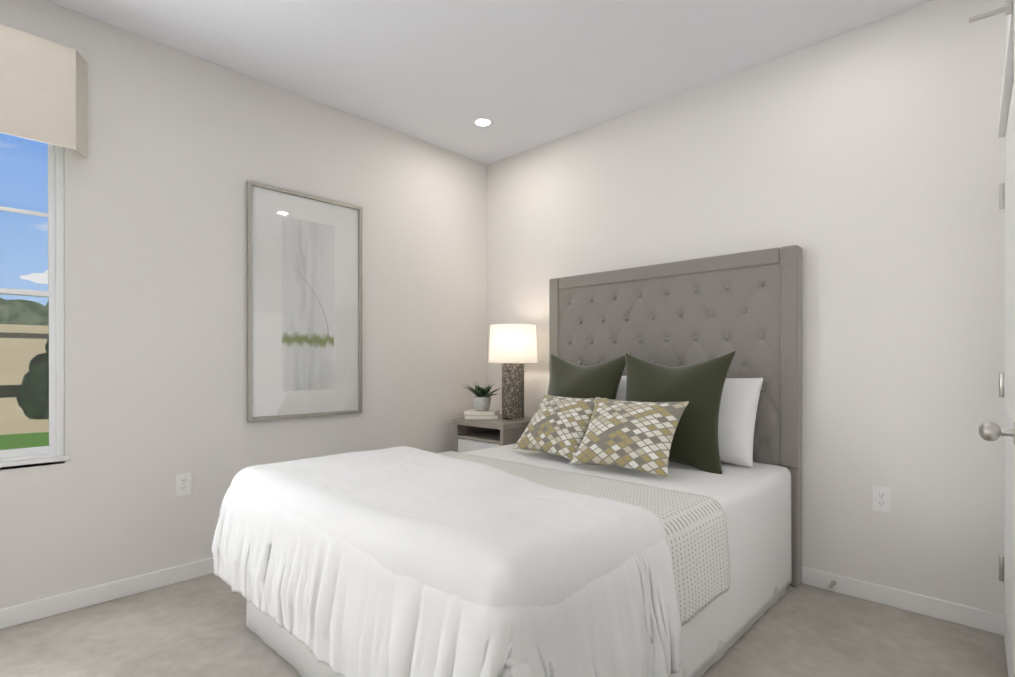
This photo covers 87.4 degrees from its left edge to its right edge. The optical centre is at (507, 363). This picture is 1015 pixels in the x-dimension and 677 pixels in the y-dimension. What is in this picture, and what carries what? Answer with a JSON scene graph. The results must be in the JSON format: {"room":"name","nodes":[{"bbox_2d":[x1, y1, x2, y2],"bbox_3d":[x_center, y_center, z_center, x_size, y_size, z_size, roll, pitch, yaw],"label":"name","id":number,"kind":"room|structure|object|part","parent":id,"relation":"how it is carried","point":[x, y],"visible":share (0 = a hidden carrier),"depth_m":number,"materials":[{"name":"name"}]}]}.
{"room":"bedroom","nodes":[
{"label":"bedroom","id":0,"kind":"room"},
{"bbox_2d":[0,0,486,608],"bbox_3d":[-1.576,-0.243,2.948,0.120,2.740,3.950,0,0,44],"label":"wall","id":1,"kind":"structure","parent":0,"point":[182,148],"depth_m":2.78,"materials":[{"name":"paint"}]},
{"bbox_2d":[0,456,68,469],"bbox_3d":[-2.362,0.441,2.116,0.133,0.034,0.944,0,0,44],"label":"window sill","id":2,"kind":"structure","parent":1,"relation":"attached to","point":[35,461],"depth_m":2.33,"materials":[{"name":"white paint"}]},
{"bbox_2d":[0,25,87,461],"bbox_3d":[-2.331,-0.477,2.069,0.204,1.830,1.105,0,0,44],"label":"window","id":3,"kind":"structure","parent":1,"relation":"in","point":[43,90],"depth_m":2.34,"materials":[{"name":"white plastic"}]},
{"bbox_3d":[-2.369,-0.312,2.122,0.029,1.396,0.816,0,0,44],"label":"glass","id":4,"kind":"part","parent":3,"relation":"part of","materials":[{"name":"clear glass"}]},
{"bbox_3d":[-2.373,-0.312,2.126,0.065,1.500,0.920,0,0,44],"label":"frame","id":5,"kind":"part","parent":3,"relation":"part of","materials":[{"name":"white plastic"}]},
{"bbox_2d":[0,25,87,158],"bbox_3d":[-2.295,-1.169,2.034,0.105,0.445,1.105,0,0,44],"label":"shade","id":6,"kind":"object","parent":3,"relation":"attached to","point":[44,83],"depth_m":2.28,"materials":[{"name":"fabric"}]},
{"bbox_2d":[0,557,213,628],"bbox_3d":[-1.523,1.084,2.906,0.018,0.085,3.900,0,0,44],"label":"baseboard","id":7,"kind":"structure","parent":1,"relation":"attached to","point":[22,613],"depth_m":2.49,"materials":[{"name":"white paint"}]},
{"bbox_2d":[176,472,190,495],"bbox_3d":[-1.676,0.627,2.752,0.008,0.114,0.070,0,0,44],"label":"electrical outlet","id":8,"kind":"object","parent":1,"relation":"attached to","point":[183,483],"visible":1,"depth_m":2.75,"materials":[{"name":"white plastic"}]},
{"bbox_2d":[247,180,361,421],"bbox_3d":[-1.204,-0.346,3.226,0.027,1.345,0.715,0,0,44],"label":"framed art","id":9,"kind":"object","parent":1,"relation":"attached to","point":[304,305],"visible":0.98,"depth_m":3.20,"materials":[{"name":"grey paper"}]},
{"bbox_2d":[282,217,333,390],"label":"print","id":10,"kind":"object","parent":9,"relation":"attached to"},
{"bbox_2d":[47,0,932,164],"bbox_3d":[-0.069,-1.661,1.505,4.290,0.100,4.190,0,0,44],"label":"ceiling","id":11,"kind":"structure","parent":0,"point":[524,75],"depth_m":2.73,"materials":[{"name":"white paint"}]},
{"bbox_2d":[472,117,493,126],"bbox_3d":[-0.164,-1.611,3.554,0.144,0.006,0.144,0,0,44],"label":"recessed light","id":12,"kind":"object","parent":11,"relation":"in","point":[482,121],"visible":1,"depth_m":3.54,"materials":[{"name":"white paint"}]},
{"bbox_2d":[0,573,1007,676],"bbox_3d":[-0.069,1.179,1.509,4.290,0.100,4.190,0,0,44],"label":"floor","id":13,"kind":"structure","parent":0,"point":[195,627],"depth_m":2.15,"materials":[{"name":"carpet"}]},
{"bbox_2d":[453,414,532,452],"bbox_3d":[-0.056,0.764,3.856,0.515,0.722,0.478,0,0,44],"label":"nightstand","id":14,"kind":"object","parent":13,"relation":"on","point":[473,434],"visible":0.29,"depth_m":3.72,"materials":[{"name":"beige wood"}]},
{"bbox_3d":[-0.066,0.780,3.845,0.425,0.470,0.448,0,0,44],"label":"drawer","id":15,"kind":"part","parent":14,"relation":"part of","materials":[{"name":"white paint"}]},
{"bbox_2d":[464,409,499,419],"bbox_3d":[-0.185,0.374,3.875,0.253,0.056,0.188,0,0,5],"label":"books","id":16,"kind":"object","parent":14,"relation":"on","point":[486,415],"visible":0.98,"depth_m":3.79,"materials":[{"name":"beige paper"}]},
{"bbox_2d":[465,383,499,410],"bbox_3d":[-0.185,0.235,3.842,0.364,0.219,0.296,0,0,44],"label":"plant","id":17,"kind":"object","parent":16,"relation":"on","point":[482,400],"visible":1,"depth_m":3.83,"materials":[{"name":"green plant"}]},
{"bbox_3d":[-0.186,0.295,3.875,0.132,0.100,0.132,0,0,44],"label":"pot","id":18,"kind":"part","parent":17,"relation":"part of","materials":[{"name":"ceramic"}]},
{"bbox_2d":[488,324,536,420],"bbox_3d":[0.039,0.067,3.791,0.350,0.670,0.350,0,0,44],"label":"table lamp","id":19,"kind":"object","parent":14,"relation":"on","point":[512,348],"visible":1,"depth_m":3.69,"materials":[{"name":"fabric"}]},
{"bbox_3d":[0.039,-0.135,3.791,0.350,0.265,0.350,0,0,44],"label":"lamp shade","id":20,"kind":"part","parent":19,"relation":"part of","materials":[{"name":"white fabric"}]},
{"bbox_2d":[211,245,801,676],"bbox_3d":[0.139,0.267,2.457,1.847,1.720,2.283,0,0,44],"label":"bed","id":21,"kind":"object","parent":13,"relation":"on","point":[629,503],"visible":1,"depth_m":1.95,"materials":[{"name":"white fabric"}]},
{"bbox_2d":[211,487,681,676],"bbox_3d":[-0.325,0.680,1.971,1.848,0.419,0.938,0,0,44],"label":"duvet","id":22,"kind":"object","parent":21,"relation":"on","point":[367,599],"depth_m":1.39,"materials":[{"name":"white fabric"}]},
{"bbox_2d":[230,446,665,606],"bbox_3d":[-0.276,0.514,2.007,1.702,0.190,0.945,0,0,44],"label":"duvet","id":23,"kind":"object","parent":21,"relation":"on","point":[420,527],"depth_m":1.51,"materials":[{"name":"white fabric"}]},
{"bbox_2d":[513,394,606,459],"bbox_3d":[0.281,0.339,2.938,0.526,0.322,0.321,0,0,44],"label":"pillow","id":24,"kind":"object","parent":21,"relation":"on","point":[559,426],"depth_m":2.86,"materials":[{"name":"fabric"}]},
{"bbox_2d":[616,376,626,400],"bbox_3d":[0.508,0.291,3.364,0.700,0.451,0.244,0,0,44],"label":"pillow","id":25,"kind":"object","parent":21,"relation":"on","point":[621,394],"depth_m":3.18,"materials":[{"name":"fabric"}]},
{"bbox_2d":[569,397,688,477],"bbox_3d":[0.579,0.337,2.555,0.542,0.329,0.321,0,0,44],"label":"pillow","id":26,"kind":"object","parent":21,"relation":"on","point":[615,438],"depth_m":2.49,"materials":[{"name":"fabric"}]},
{"bbox_3d":[0.902,0.266,3.240,1.600,1.720,0.096,0,0,44],"label":"headboard frame","id":27,"kind":"part","parent":21,"relation":"part of","materials":[{"name":"fabric"}]},
{"bbox_2d":[718,378,762,466],"bbox_3d":[1.014,0.292,2.879,0.680,0.451,0.246,0,0,44],"label":"pillow","id":28,"kind":"object","parent":21,"relation":"on","point":[740,409],"depth_m":2.68,"materials":[{"name":"fabric"}]},
{"bbox_2d":[487,0,1005,614],"bbox_3d":[1.337,-0.243,2.978,4.290,2.740,0.120,0,0,44],"label":"wall","id":29,"kind":"structure","parent":0,"point":[863,166],"depth_m":2.56,"materials":[{"name":"paint"}]},
{"bbox_2d":[873,486,890,512],"bbox_3d":[1.754,0.637,2.492,0.070,0.114,0.008,0,0,44],"label":"electrical outlet","id":30,"kind":"object","parent":29,"relation":"attached to","point":[881,498],"visible":1,"depth_m":2.49,"materials":[{"name":"white plastic"}]},
{"bbox_2d":[801,566,1003,635],"bbox_3d":[1.290,1.084,2.930,4.050,0.085,0.018,0,0,44],"label":"baseboard","id":31,"kind":"structure","parent":29,"relation":"attached to","point":[965,615],"depth_m":2.41,"materials":[{"name":"white paint"}]},
{"bbox_2d":[828,580,836,588],"bbox_3d":[1.582,1.082,2.592,0.024,0.024,0.074,0,0,44],"label":"door stop","id":32,"kind":"object","parent":31,"relation":"attached to","point":[832,584],"visible":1,"depth_m":2.59,"materials":[{"name":"grey metal"}]},
{"bbox_2d":[969,0,1014,676],"bbox_3d":[1.382,0.079,1.448,0.179,2.076,1.867,0,0,44],"label":"door leaf","id":33,"kind":"structure","parent":29,"relation":"in","point":[990,431],"depth_m":1.73,"materials":[{"name":"white paint"}]},
{"bbox_3d":[1.376,-0.830,1.440,0.179,0.258,1.851,0,0,44],"label":"door head rail","id":34,"kind":"part","parent":33,"relation":"part of","materials":[{"name":"white paint"}]},
{"bbox_2d":[1006,15,1008,39],"bbox_3d":[2.073,-0.242,2.125,0.118,2.739,0.096,0,0,44],"label":"door frame","id":35,"kind":"structure","parent":29,"relation":"attached to","point":[1007,18],"depth_m":2.13,"materials":[{"name":"white paint"}]},
{"label":"outside","id":36,"kind":"structure","parent":0,"visible":0},
{"bbox_2d":[0,324,48,449],"bbox_3d":[-144.897,-4.745,142.723,399.500,12.200,520.000,0,0,44],"label":"ground","id":37,"kind":"structure","parent":36,"point":[19,415],"depth_m":31.57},
{"bbox_2d":[0,385,21,397],"bbox_3d":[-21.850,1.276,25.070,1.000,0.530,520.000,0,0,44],"label":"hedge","id":38,"kind":"object","parent":37,"relation":"on","point":[6,390],"depth_m":23.84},
{"bbox_2d":[0,298,48,325],"bbox_3d":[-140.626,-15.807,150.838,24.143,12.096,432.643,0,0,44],"label":"tree","id":39,"kind":"object","parent":37,"relation":"on","point":[27,308],"depth_m":149.68,"materials":[{"name":"green plant"}]},
{"bbox_2d":[16,336,48,419],"bbox_3d":[-12.736,0.004,15.433,2.416,3.403,2.233,0,0,44],"label":"magnolia tree","id":40,"kind":"object","parent":37,"relation":"on","point":[39,393],"depth_m":14.59,"materials":[{"name":"green plant"}]},
{"bbox_2d":[20,270,47,283],"bbox_3d":[-348.341,-65.921,403.713,22.304,11.504,32.178,0,0,44],"label":"cloud","id":41,"kind":"structure","parent":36,"point":[32,277],"depth_m":394.80,"materials":[{"name":"white"}]}
]}

